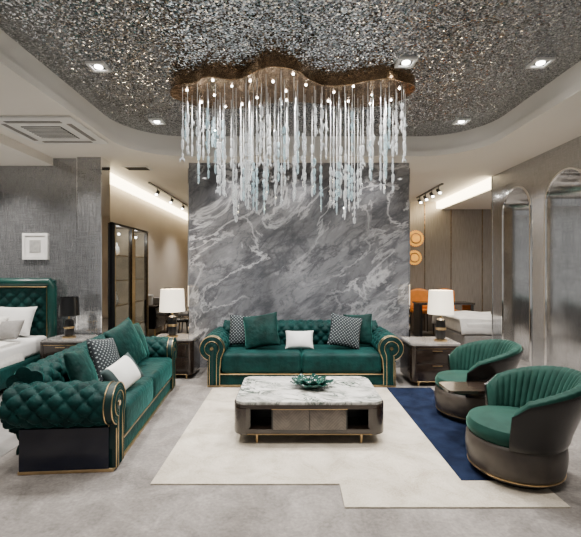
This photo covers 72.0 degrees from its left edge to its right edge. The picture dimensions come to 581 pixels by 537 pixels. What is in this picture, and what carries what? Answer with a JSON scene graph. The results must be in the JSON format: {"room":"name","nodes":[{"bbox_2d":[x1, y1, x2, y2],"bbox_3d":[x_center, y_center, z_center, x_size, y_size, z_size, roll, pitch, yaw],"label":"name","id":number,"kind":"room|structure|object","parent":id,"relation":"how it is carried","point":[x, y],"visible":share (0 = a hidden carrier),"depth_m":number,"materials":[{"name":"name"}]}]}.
{"room":"store","nodes":[
{"label":"store","id":0,"kind":"room"},
{"bbox_2d":[0,134,52,165],"bbox_3d":[-4.620,-1.555,2.900,2.360,0.130,5.800,0,0,0],"label":"ceiling","id":1,"kind":"structure","parent":0,"point":[12,152],"depth_m":5.37,"materials":[{"name":"paint"}]},
{"bbox_2d":[0,158,76,334],"bbox_3d":[-4.430,-0.050,5.900,2.740,3.100,0.200,0,0,0],"label":"wall","id":2,"kind":"structure","parent":0,"point":[33,199],"depth_m":5.80,"materials":[{"name":"grey fabric"}]},
{"bbox_2d":[22,233,47,259],"bbox_3d":[-3.690,-0.320,5.783,0.360,0.380,0.030,0,0,0],"label":"picture","id":3,"kind":"object","parent":2,"relation":"attached to","point":[34,245],"visible":1,"depth_m":5.78,"materials":[{"name":"white paper"}]},
{"bbox_2d":[29,240,40,252],"bbox_3d":[-3.690,-0.320,5.779,0.160,0.180,0.006,0,0,0],"label":"print","id":4,"kind":"object","parent":3,"relation":"attached to","point":[34,245],"depth_m":5.78},
{"bbox_2d":[78,157,100,335],"bbox_3d":[-2.890,-0.050,5.870,0.340,3.100,0.260,0,0,0],"label":"wall","id":5,"kind":"structure","parent":0,"point":[89,168],"depth_m":5.74,"materials":[{"name":"grey fabric"}]},
{"bbox_2d":[77,157,77,334],"bbox_3d":[-3.061,-0.050,5.741,0.010,3.100,0.018,0,0,0],"label":"trim","id":6,"kind":"structure","parent":5,"relation":"attached to","point":[77,157],"depth_m":5.74,"materials":[{"name":"metal"}]},
{"bbox_2d":[101,157,109,333],"bbox_3d":[-2.712,-0.050,5.867,0.015,3.100,0.265,0,0,0],"label":"trim","id":7,"kind":"structure","parent":5,"relation":"attached to","point":[105,164],"depth_m":5.85,"materials":[{"name":"dark brown wood"},{"name":"bronze metal"}]},
{"bbox_2d":[110,184,187,336],"bbox_3d":[-3.210,-0.050,9.200,0.180,3.100,6.400,0,0,0],"label":"wall","id":8,"kind":"structure","parent":0,"point":[167,231],"depth_m":9.46,"materials":[{"name":"beige paint"}]},
{"bbox_2d":[110,173,187,219],"bbox_3d":[-3.060,-1.525,9.125,0.120,0.130,6.150,0,0,0],"label":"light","id":9,"kind":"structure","parent":8,"relation":"attached to","point":[115,181],"depth_m":8.22,"materials":[{"name":"white"}]},
{"bbox_2d":[0,0,580,135],"bbox_3d":[0.175,-1.915,3.000,5.050,0.030,5.600,0,0,0],"label":"ceiling","id":10,"kind":"structure","parent":0,"point":[473,56],"depth_m":3.46,"materials":[{"name":"grey stone chip mosaic"},{"name":"white painted plaster"}]},
{"bbox_2d":[85,61,111,71],"bbox_3d":[-1.800,-1.890,3.750,0.170,0.020,0.170,0,0,0],"label":"recessed light","id":11,"kind":"object","parent":10,"relation":"in","point":[95,66],"visible":1,"depth_m":3.73,"materials":[{"name":"white plastic"}]},
{"bbox_2d":[148,118,165,124],"bbox_3d":[-1.720,-1.890,5.150,0.170,0.020,0.170,0,0,0],"label":"recessed light","id":12,"kind":"object","parent":10,"relation":"in","point":[154,121],"visible":1,"depth_m":5.13,"materials":[{"name":"white plastic"}]},
{"bbox_2d":[0,29,580,155],"bbox_3d":[0.175,-1.750,3.000,4.950,0.300,5.500,0,0,0],"label":"trim","id":13,"kind":"structure","parent":10,"relation":"attached to","point":[13,55],"depth_m":5.18,"materials":[{"name":"paint"}]},
{"bbox_2d":[170,56,415,223],"bbox_3d":[-0.001,-1.180,4.028,2.507,1.440,0.926,0,0,2],"label":"chandelier","id":14,"kind":"object","parent":10,"relation":"hanging from","point":[269,79],"visible":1,"depth_m":3.98,"materials":[{"name":"clear glass"}]},
{"bbox_2d":[394,57,417,67],"bbox_3d":[1.060,-1.890,3.670,0.170,0.020,0.170,0,0,0],"label":"recessed light","id":15,"kind":"object","parent":10,"relation":"in","point":[402,62],"visible":1,"depth_m":3.66,"materials":[{"name":"white plastic"}]},
{"bbox_2d":[452,118,470,124],"bbox_3d":[2.200,-1.890,5.150,0.170,0.020,0.170,0,0,0],"label":"recessed light","id":16,"kind":"object","parent":10,"relation":"in","point":[459,121],"visible":1,"depth_m":5.13,"materials":[{"name":"white plastic"}]},
{"bbox_2d":[526,57,555,68],"bbox_3d":[2.300,-1.890,3.680,0.170,0.020,0.170,0,0,0],"label":"recessed light","id":17,"kind":"object","parent":10,"relation":"in","point":[538,62],"visible":1,"depth_m":3.67,"materials":[{"name":"white plastic"}]},
{"bbox_2d":[0,322,580,536],"bbox_3d":[0.700,1.548,5.750,13.000,0.104,14.500,0,0,0],"label":"floor","id":18,"kind":"structure","parent":0,"point":[122,502],"depth_m":2.50,"materials":[{"name":"grey tile"}]},
{"bbox_2d":[0,278,56,389],"bbox_3d":[-4.300,0.817,4.689,1.967,1.358,2.102,0,0,0],"label":"bed","id":19,"kind":"object","parent":18,"relation":"on","point":[41,293],"visible":0.63,"depth_m":5.62,"materials":[{"name":"green fabric"}]},
{"bbox_2d":[0,317,9,323],"bbox_3d":[-3.980,0.770,5.220,0.516,0.303,0.229,0,0,-6],"label":"bed pillow","id":20,"kind":"object","parent":19,"relation":"on","point":[2,319],"visible":0.36,"depth_m":5.27,"materials":[{"name":"beige fabric"}]},
{"bbox_2d":[0,320,24,339],"bbox_3d":[-3.600,0.790,5.120,0.340,0.252,0.197,0,0,5],"label":"bed pillow","id":21,"kind":"object","parent":19,"relation":"on","point":[9,330],"visible":1,"depth_m":5.06,"materials":[{"name":"grey fabric"}]},
{"bbox_2d":[0,340,24,367],"bbox_3d":[-4.300,1.063,4.364,1.856,0.345,1.452,0,0,0],"label":"duvet","id":22,"kind":"object","parent":19,"relation":"on","point":[12,354],"depth_m":4.89,"materials":[{"name":"beige fabric"}]},
{"bbox_2d":[0,307,36,335],"bbox_3d":[-3.800,0.720,5.480,0.560,0.384,0.229,0,0,0],"label":"bed pillow","id":23,"kind":"object","parent":19,"relation":"on","point":[15,313],"visible":0.52,"depth_m":5.45,"materials":[{"name":"white fabric"}]},
{"bbox_2d":[40,335,97,358],"bbox_3d":[-2.980,1.216,5.416,0.580,0.560,0.508,0,0,0],"label":"nightstand","id":24,"kind":"object","parent":18,"relation":"on","point":[52,345],"visible":0.13,"depth_m":5.17,"materials":[{"name":"brown wood"}]},
{"bbox_2d":[58,296,79,338],"bbox_3d":[-3.000,0.661,5.420,0.260,0.550,0.260,0,0,0],"label":"table lamp","id":25,"kind":"object","parent":24,"relation":"on","point":[68,306],"visible":1,"depth_m":5.35,"materials":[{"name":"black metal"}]},
{"bbox_2d":[0,333,176,474],"bbox_3d":[-1.780,1.119,3.970,0.840,0.762,2.325,0,0,-4],"label":"sofa","id":26,"kind":"object","parent":18,"relation":"on","point":[61,425],"visible":0.71,"depth_m":2.93,"materials":[{"name":"green fabric"}]},
{"bbox_2d":[63,347,97,381],"bbox_3d":[-1.750,0.865,3.360,0.205,0.406,0.408,0,0,-3],"label":"throw pillow","id":27,"kind":"object","parent":26,"relation":"on","point":[79,365],"visible":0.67,"depth_m":3.25,"materials":[{"name":"green fabric"}]},
{"bbox_2d":[86,338,119,381],"bbox_3d":[-1.730,0.850,3.750,0.202,0.437,0.448,0,0,9],"label":"throw pillow","id":28,"kind":"object","parent":26,"relation":"on","point":[103,353],"visible":0.71,"depth_m":3.64,"materials":[{"name":"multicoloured fabric"}]},
{"bbox_2d":[99,352,143,389],"bbox_3d":[-1.490,0.940,3.560,0.178,0.315,0.454,0,0,9],"label":"throw pillow","id":29,"kind":"object","parent":26,"relation":"on","point":[126,370],"visible":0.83,"depth_m":3.52,"materials":[{"name":"white fabric"}]},
{"bbox_2d":[104,317,146,363],"bbox_3d":[-1.720,0.810,4.200,0.234,0.557,0.590,0,0,9],"label":"throw pillow","id":30,"kind":"object","parent":26,"relation":"on","point":[126,338],"visible":0.72,"depth_m":4.15,"materials":[{"name":"green fabric"}]},
{"bbox_2d":[124,377,152,433],"bbox_3d":[-1.631,1.199,3.541,0.610,0.258,0.870,0,0,-5],"label":"seat cushion","id":31,"kind":"object","parent":26,"relation":"on","point":[139,396],"depth_m":3.50,"materials":[{"name":"green fabric"}]},
{"bbox_2d":[133,323,148,356],"bbox_3d":[-1.780,0.840,4.610,0.207,0.445,0.427,0,0,6],"label":"throw pillow","id":32,"kind":"object","parent":26,"relation":"on","point":[137,326],"visible":0.3,"depth_m":4.66,"materials":[{"name":"green fabric"}]},
{"bbox_2d":[137,357,171,397],"bbox_3d":[-1.700,1.199,4.417,0.610,0.258,0.870,0,0,-5],"label":"seat cushion","id":33,"kind":"object","parent":26,"relation":"on","point":[159,369],"depth_m":4.39,"materials":[{"name":"green fabric"}]},
{"bbox_2d":[110,222,147,336],"bbox_3d":[-2.869,0.400,6.755,0.473,2.200,1.450,0,0,0],"label":"display cabinet","id":34,"kind":"object","parent":18,"relation":"on","point":[128,245],"visible":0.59,"depth_m":6.58,"materials":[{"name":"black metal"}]},
{"bbox_2d":[148,303,179,335],"bbox_3d":[-2.880,1.120,8.850,0.460,0.760,1.900,0,0,0],"label":"console table","id":35,"kind":"object","parent":18,"relation":"on","point":[156,319],"visible":0.32,"depth_m":7.96,"materials":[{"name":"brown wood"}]},
{"bbox_2d":[148,295,153,304],"bbox_3d":[-2.880,0.637,8.100,0.162,0.205,0.162,0,0,0],"label":"storage box","id":36,"kind":"object","parent":35,"relation":"on","point":[150,297],"visible":0.56,"depth_m":8.03,"materials":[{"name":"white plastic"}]},
{"bbox_2d":[153,297,159,303],"bbox_3d":[-2.880,0.677,8.500,0.212,0.125,0.212,0,0,0],"label":"storage box","id":37,"kind":"object","parent":35,"relation":"on","point":[156,300],"visible":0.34,"depth_m":8.40,"materials":[{"name":"grey fabric"}]},
{"bbox_2d":[166,312,187,333],"bbox_3d":[-2.315,1.042,8.197,0.490,0.918,0.460,0,0,-10],"label":"dining chair","id":38,"kind":"object","parent":18,"relation":"on","point":[179,319],"visible":0.18,"depth_m":8.01,"materials":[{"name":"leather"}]},
{"bbox_2d":[157,334,199,378],"bbox_3d":[-1.620,1.230,5.656,0.600,0.540,0.508,0,0,0],"label":"side table","id":39,"kind":"object","parent":18,"relation":"on","point":[188,353],"visible":0.49,"depth_m":5.42,"materials":[{"name":"brown wood"}]},
{"bbox_2d":[159,289,184,336],"bbox_3d":[-1.660,0.625,5.620,0.350,0.670,0.350,0,0,0],"label":"table lamp","id":40,"kind":"object","parent":39,"relation":"on","point":[171,300],"visible":0.94,"depth_m":5.50,"materials":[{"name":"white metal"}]},
{"bbox_2d":[178,305,187,333],"bbox_3d":[-2.365,1.042,9.299,0.490,0.918,0.460,0,0,-5],"label":"dining chair","id":41,"kind":"object","parent":18,"relation":"on","point":[185,313],"visible":0.19,"depth_m":9.07,"materials":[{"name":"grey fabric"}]},
{"bbox_2d":[199,319,403,386],"bbox_3d":[0.140,1.119,5.470,2.605,0.762,0.880,0,0,0],"label":"sofa","id":42,"kind":"object","parent":18,"relation":"on","point":[228,365],"visible":0.78,"depth_m":5.04,"materials":[{"name":"green fabric"}]},
{"bbox_2d":[229,315,250,344],"bbox_3d":[-0.655,0.850,5.510,0.403,0.426,0.162,0,0,-7],"label":"throw pillow","id":43,"kind":"object","parent":42,"relation":"on","point":[237,330],"visible":0.58,"depth_m":5.45,"materials":[{"name":"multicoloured fabric"}]},
{"bbox_2d":[222,345,300,372],"bbox_3d":[-0.369,1.199,5.355,1.010,0.258,0.650,0,0,0],"label":"seat cushion","id":44,"kind":"object","parent":42,"relation":"on","point":[235,358],"depth_m":5.03,"materials":[{"name":"green fabric"}]},
{"bbox_2d":[243,312,280,349],"bbox_3d":[-0.390,0.835,5.350,0.546,0.504,0.210,0,0,5],"label":"throw pillow","id":45,"kind":"object","parent":42,"relation":"on","point":[262,330],"visible":1,"depth_m":5.29,"materials":[{"name":"green fabric"}]},
{"bbox_2d":[285,331,313,348],"bbox_3d":[0.120,0.950,5.340,0.380,0.228,0.156,0,0,0],"label":"throw pillow","id":46,"kind":"object","parent":42,"relation":"on","point":[294,339],"visible":1,"depth_m":5.29,"materials":[{"name":"white fabric"}]},
{"bbox_2d":[301,345,380,372],"bbox_3d":[0.649,1.199,5.355,1.010,0.258,0.650,0,0,0],"label":"seat cushion","id":47,"kind":"object","parent":42,"relation":"on","point":[323,358],"depth_m":5.03,"materials":[{"name":"green fabric"}]},
{"bbox_2d":[327,313,361,349],"bbox_3d":[0.730,0.840,5.350,0.518,0.490,0.206,0,0,-6],"label":"throw pillow","id":48,"kind":"object","parent":42,"relation":"on","point":[344,331],"visible":1,"depth_m":5.29,"materials":[{"name":"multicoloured fabric"}]},
{"bbox_2d":[343,314,372,344],"bbox_3d":[0.935,0.840,5.520,0.414,0.430,0.163,0,0,6],"label":"throw pillow","id":49,"kind":"object","parent":42,"relation":"on","point":[366,337],"visible":0.44,"depth_m":5.46,"materials":[{"name":"green fabric"}]},
{"bbox_2d":[150,388,569,508],"bbox_3d":[0.390,1.494,3.750,2.720,0.012,2.500,0,0,0],"label":"area rug","id":50,"kind":"object","parent":18,"relation":"on","point":[419,460],"visible":0.82,"depth_m":3.06,"materials":[{"name":"beige carpet"}]},
{"bbox_2d":[234,376,383,442],"bbox_3d":[0.160,1.308,3.780,1.290,0.360,0.840,0,0,0],"label":"coffee table","id":51,"kind":"object","parent":50,"relation":"on","point":[263,405],"visible":1,"depth_m":3.39,"materials":[{"name":"white stone"}]},
{"bbox_2d":[248,417,370,433],"bbox_3d":[0.160,1.380,3.780,1.260,0.045,0.810,0,0,0],"label":"shelf","id":52,"kind":"object","parent":51,"relation":"attached to","point":[258,425],"depth_m":3.38,"materials":[{"name":"brown wood"}]},
{"bbox_2d":[290,373,333,388],"bbox_3d":[0.206,1.079,3.804,0.426,0.098,0.383,0,0,0],"label":"bowl","id":53,"kind":"object","parent":51,"relation":"on","point":[314,381],"visible":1,"depth_m":3.81,"materials":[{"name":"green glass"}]},
{"bbox_2d":[439,382,485,393],"bbox_3d":[1.660,1.262,3.525,0.620,0.450,0.280,0,0,0],"label":"table","id":54,"kind":"object","parent":50,"relation":"on","point":[450,387],"visible":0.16,"depth_m":3.49,"materials":[{"name":"brown wood"}]},
{"bbox_2d":[434,339,523,422],"bbox_3d":[1.896,1.111,4.068,0.819,0.751,0.855,0,0,9],"label":"armchair","id":55,"kind":"object","parent":50,"relation":"on","point":[476,361],"visible":0.82,"depth_m":3.93,"materials":[{"name":"green fabric"}]},
{"bbox_2d":[465,365,580,489],"bbox_3d":[1.724,1.111,2.931,0.819,0.751,0.855,0,0,14],"label":"armchair","id":56,"kind":"object","parent":50,"relation":"on","point":[529,420],"visible":1,"depth_m":2.70,"materials":[{"name":"green fabric"}]},
{"bbox_2d":[410,288,433,333],"bbox_3d":[3.050,0.987,9.325,0.460,1.028,0.490,0,0,0],"label":"dining chair","id":57,"kind":"object","parent":18,"relation":"on","point":[418,294],"visible":0.52,"depth_m":9.48,"materials":[{"name":"orange leather"}]},
{"bbox_2d":[400,337,460,385],"bbox_3d":[1.860,1.230,5.346,0.660,0.540,0.588,0,0,0],"label":"side table","id":58,"kind":"object","parent":18,"relation":"on","point":[422,359],"visible":0.62,"depth_m":5.07,"materials":[{"name":"brown wood"}]},
{"bbox_2d":[418,379,434,380],"bbox_3d":[1.860,1.417,5.350,0.630,0.045,0.550,0,0,0],"label":"shelf","id":59,"kind":"object","parent":58,"relation":"attached to","point":[418,379],"depth_m":5.07,"materials":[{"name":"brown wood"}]},
{"bbox_2d":[428,290,453,341],"bbox_3d":[1.990,0.625,5.300,0.330,0.670,0.330,0,0,0],"label":"table lamp","id":60,"kind":"object","parent":58,"relation":"on","point":[440,302],"visible":1,"depth_m":5.20,"materials":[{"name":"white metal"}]},
{"bbox_2d":[412,301,474,336],"bbox_3d":[3.350,1.120,8.800,1.200,0.760,0.500,0,0,0],"label":"desk","id":61,"kind":"object","parent":18,"relation":"on","point":[417,305],"visible":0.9,"depth_m":8.71,"materials":[{"name":"brown wood"}]},
{"bbox_2d":[435,288,459,324],"bbox_3d":[3.651,0.987,9.325,0.460,1.028,0.490,0,0,4],"label":"dining chair","id":62,"kind":"object","parent":18,"relation":"on","point":[442,288],"visible":0.16,"depth_m":9.45,"materials":[{"name":"orange leather"}]},
{"bbox_2d":[432,311,490,344],"bbox_3d":[4.049,1.169,7.750,2.103,0.562,1.500,0,0,0],"label":"bed","id":63,"kind":"object","parent":18,"relation":"on","point":[463,327],"visible":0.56,"depth_m":7.14,"materials":[{"name":"grey fabric"}]},
{"bbox_2d":[0,62,580,213],"bbox_3d":[0.175,-1.600,3.000,18.000,0.001,22.000,0,0,0],"label":"ceiling","id":64,"kind":"structure","parent":0,"point":[560,124],"depth_m":5.71,"materials":[{"name":"paint"}]},
{"bbox_2d":[0,116,107,143],"bbox_3d":[-2.760,-1.579,4.620,0.920,0.041,0.880,0,0,0],"label":"air conditioner","id":65,"kind":"object","parent":64,"relation":"attached to","point":[36,129],"visible":1,"depth_m":4.52,"materials":[{"name":"white plastic"}]},
{"bbox_2d":[21,126,79,138],"bbox_3d":[-2.760,-1.568,4.620,0.440,0.008,0.400,0,0,0],"label":"grille","id":66,"kind":"object","parent":65,"relation":"attached to","point":[43,132],"depth_m":4.60,"materials":[{"name":"white plastic"}]},
{"bbox_2d":[122,166,152,170],"bbox_3d":[-2.430,-1.590,6.350,0.400,0.020,0.240,0,0,0],"label":"ceiling vent","id":67,"kind":"object","parent":64,"relation":"in","point":[129,168],"visible":1,"depth_m":6.32,"materials":[{"name":"white plastic"}]},
{"bbox_2d":[148,182,187,209],"bbox_3d":[-2.620,-1.506,8.800,0.070,0.188,2.800,0,0,0],"label":"track light","id":68,"kind":"object","parent":64,"relation":"attached to","point":[150,183],"visible":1,"depth_m":8.53,"materials":[{"name":"black metal"}]},
{"bbox_2d":[416,183,443,203],"bbox_3d":[2.850,-1.506,8.250,0.070,0.188,1.500,0,0,0],"label":"track light","id":69,"kind":"object","parent":64,"relation":"attached to","point":[438,191],"visible":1,"depth_m":8.08,"materials":[{"name":"black metal"}]},
{"bbox_2d":[189,163,408,367],"bbox_3d":[0.128,-0.060,6.250,3.325,3.120,0.400,0,0,0],"label":"wall","id":70,"kind":"structure","parent":0,"point":[295,260],"depth_m":6.05,"materials":[{"name":"grey stone"}]},
{"bbox_2d":[188,163,188,333],"bbox_3d":[-1.542,-0.050,6.250,0.015,3.100,0.420,0,0,0],"label":"trim","id":71,"kind":"structure","parent":70,"relation":"attached to","point":[188,163],"depth_m":6.04,"materials":[{"name":"metal"}]},
{"bbox_2d":[409,163,409,336],"bbox_3d":[1.798,-0.050,6.250,0.015,3.100,0.420,0,0,0],"label":"trim","id":72,"kind":"structure","parent":70,"relation":"attached to","point":[409,163],"depth_m":6.04,"materials":[{"name":"metal"}]},
{"bbox_2d":[410,202,490,330],"bbox_3d":[4.350,-0.050,9.700,5.700,3.100,0.200,0,0,0],"label":"wall","id":73,"kind":"structure","parent":0,"point":[466,223],"depth_m":9.60,"materials":[{"name":"tan wood panelling"}]},
{"bbox_2d":[410,250,421,264],"bbox_3d":[2.970,-0.260,9.575,0.357,0.357,0.045,0,0,0],"label":"disc","id":74,"kind":"object","parent":73,"relation":"attached to","point":[415,257],"visible":0.84,"depth_m":9.57,"materials":[{"name":"gold metal"}]},
{"bbox_2d":[410,230,423,246],"bbox_3d":[3.000,-0.720,9.575,0.397,0.397,0.045,0,0,0],"label":"disc","id":75,"kind":"object","parent":73,"relation":"attached to","point":[416,237],"visible":0.88,"depth_m":9.57,"materials":[{"name":"gold metal"}]},
{"bbox_2d":[424,202,424,330],"bbox_3d":[3.220,-0.050,9.592,0.016,3.100,0.015,0,0,0],"label":"trim","id":76,"kind":"structure","parent":73,"relation":"attached to","point":[424,202],"depth_m":9.59,"materials":[{"name":"brown metal"}]},
{"bbox_2d":[451,209,451,289],"bbox_3d":[3.850,-0.050,9.592,0.016,3.100,0.015,0,0,0],"label":"trim","id":77,"kind":"structure","parent":73,"relation":"attached to","point":[451,209],"depth_m":9.59,"materials":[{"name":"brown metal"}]},
{"bbox_2d":[482,209,482,311],"bbox_3d":[4.600,-0.050,9.592,0.016,3.100,0.015,0,0,0],"label":"trim","id":78,"kind":"structure","parent":73,"relation":"attached to","point":[482,209],"depth_m":9.59,"materials":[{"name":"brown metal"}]},
{"bbox_2d":[441,189,490,208],"bbox_3d":[5.410,-1.520,9.975,3.580,0.200,6.050,0,0,0],"label":"ceiling","id":79,"kind":"structure","parent":0,"point":[482,200],"depth_m":8.74,"materials":[{"name":"paint"}]},
{"bbox_2d":[521,195,528,361],"bbox_3d":[3.800,0.120,6.205,0.001,2.759,0.770,0,0,0],"label":"wall","id":80,"kind":"structure","parent":0,"point":[525,207],"depth_m":6.47,"materials":[{"name":"metal"}]},
{"bbox_2d":[493,136,580,365],"bbox_3d":[3.750,-0.050,3.475,0.500,3.100,6.950,0,0,0],"label":"wall","id":81,"kind":"structure","parent":0,"point":[535,174],"depth_m":5.71,"materials":[{"name":"grey paint"}]},
{"bbox_2d":[436,178,490,208],"bbox_3d":[3.560,-1.515,8.290,0.120,0.150,2.620,0,0,0],"label":"cove light","id":82,"kind":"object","parent":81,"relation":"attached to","point":[485,185],"depth_m":8.00,"materials":[{"name":"white"}]},
{"bbox_2d":[491,176,492,338],"bbox_3d":[3.505,-0.050,6.947,0.030,3.100,0.035,0,0,0],"label":"trim","id":83,"kind":"structure","parent":81,"relation":"attached to","point":[491,176],"depth_m":6.94,"materials":[{"name":"metal"}]},
{"bbox_2d":[504,188,526,359],"bbox_3d":[3.650,0.120,6.205,0.300,2.760,0.770,0,0,0],"label":"trim","id":84,"kind":"structure","parent":81,"relation":"attached to","point":[513,206],"depth_m":6.59,"materials":[{"name":"metal"}]},
{"bbox_2d":[501,186,531,365],"bbox_3d":[3.496,0.111,6.205,0.031,2.778,0.806,0,0,0],"label":"trim","id":85,"kind":"structure","parent":81,"relation":"attached to","point":[515,187],"depth_m":5.83,"materials":[{"name":"metal"}]},
{"bbox_2d":[544,167,580,364],"bbox_3d":[3.496,0.111,5.070,0.031,2.778,0.856,0,0,0],"label":"trim","id":86,"kind":"structure","parent":81,"relation":"attached to","point":[567,168],"depth_m":5.46,"materials":[{"name":"metal"}]},
{"bbox_2d":[547,170,580,366],"bbox_3d":[3.650,0.120,5.070,0.300,2.760,0.820,0,0,0],"label":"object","id":87,"kind":"structure","parent":81,"relation":"attached to","point":[557,204],"depth_m":5.48,"materials":[{"name":"metal"}]},
{"bbox_2d":[568,175,580,370],"bbox_3d":[3.800,0.120,5.070,0.001,2.759,0.820,0,0,0],"label":"wall","id":88,"kind":"structure","parent":0,"point":[574,201],"depth_m":5.35,"materials":[{"name":"metal"}]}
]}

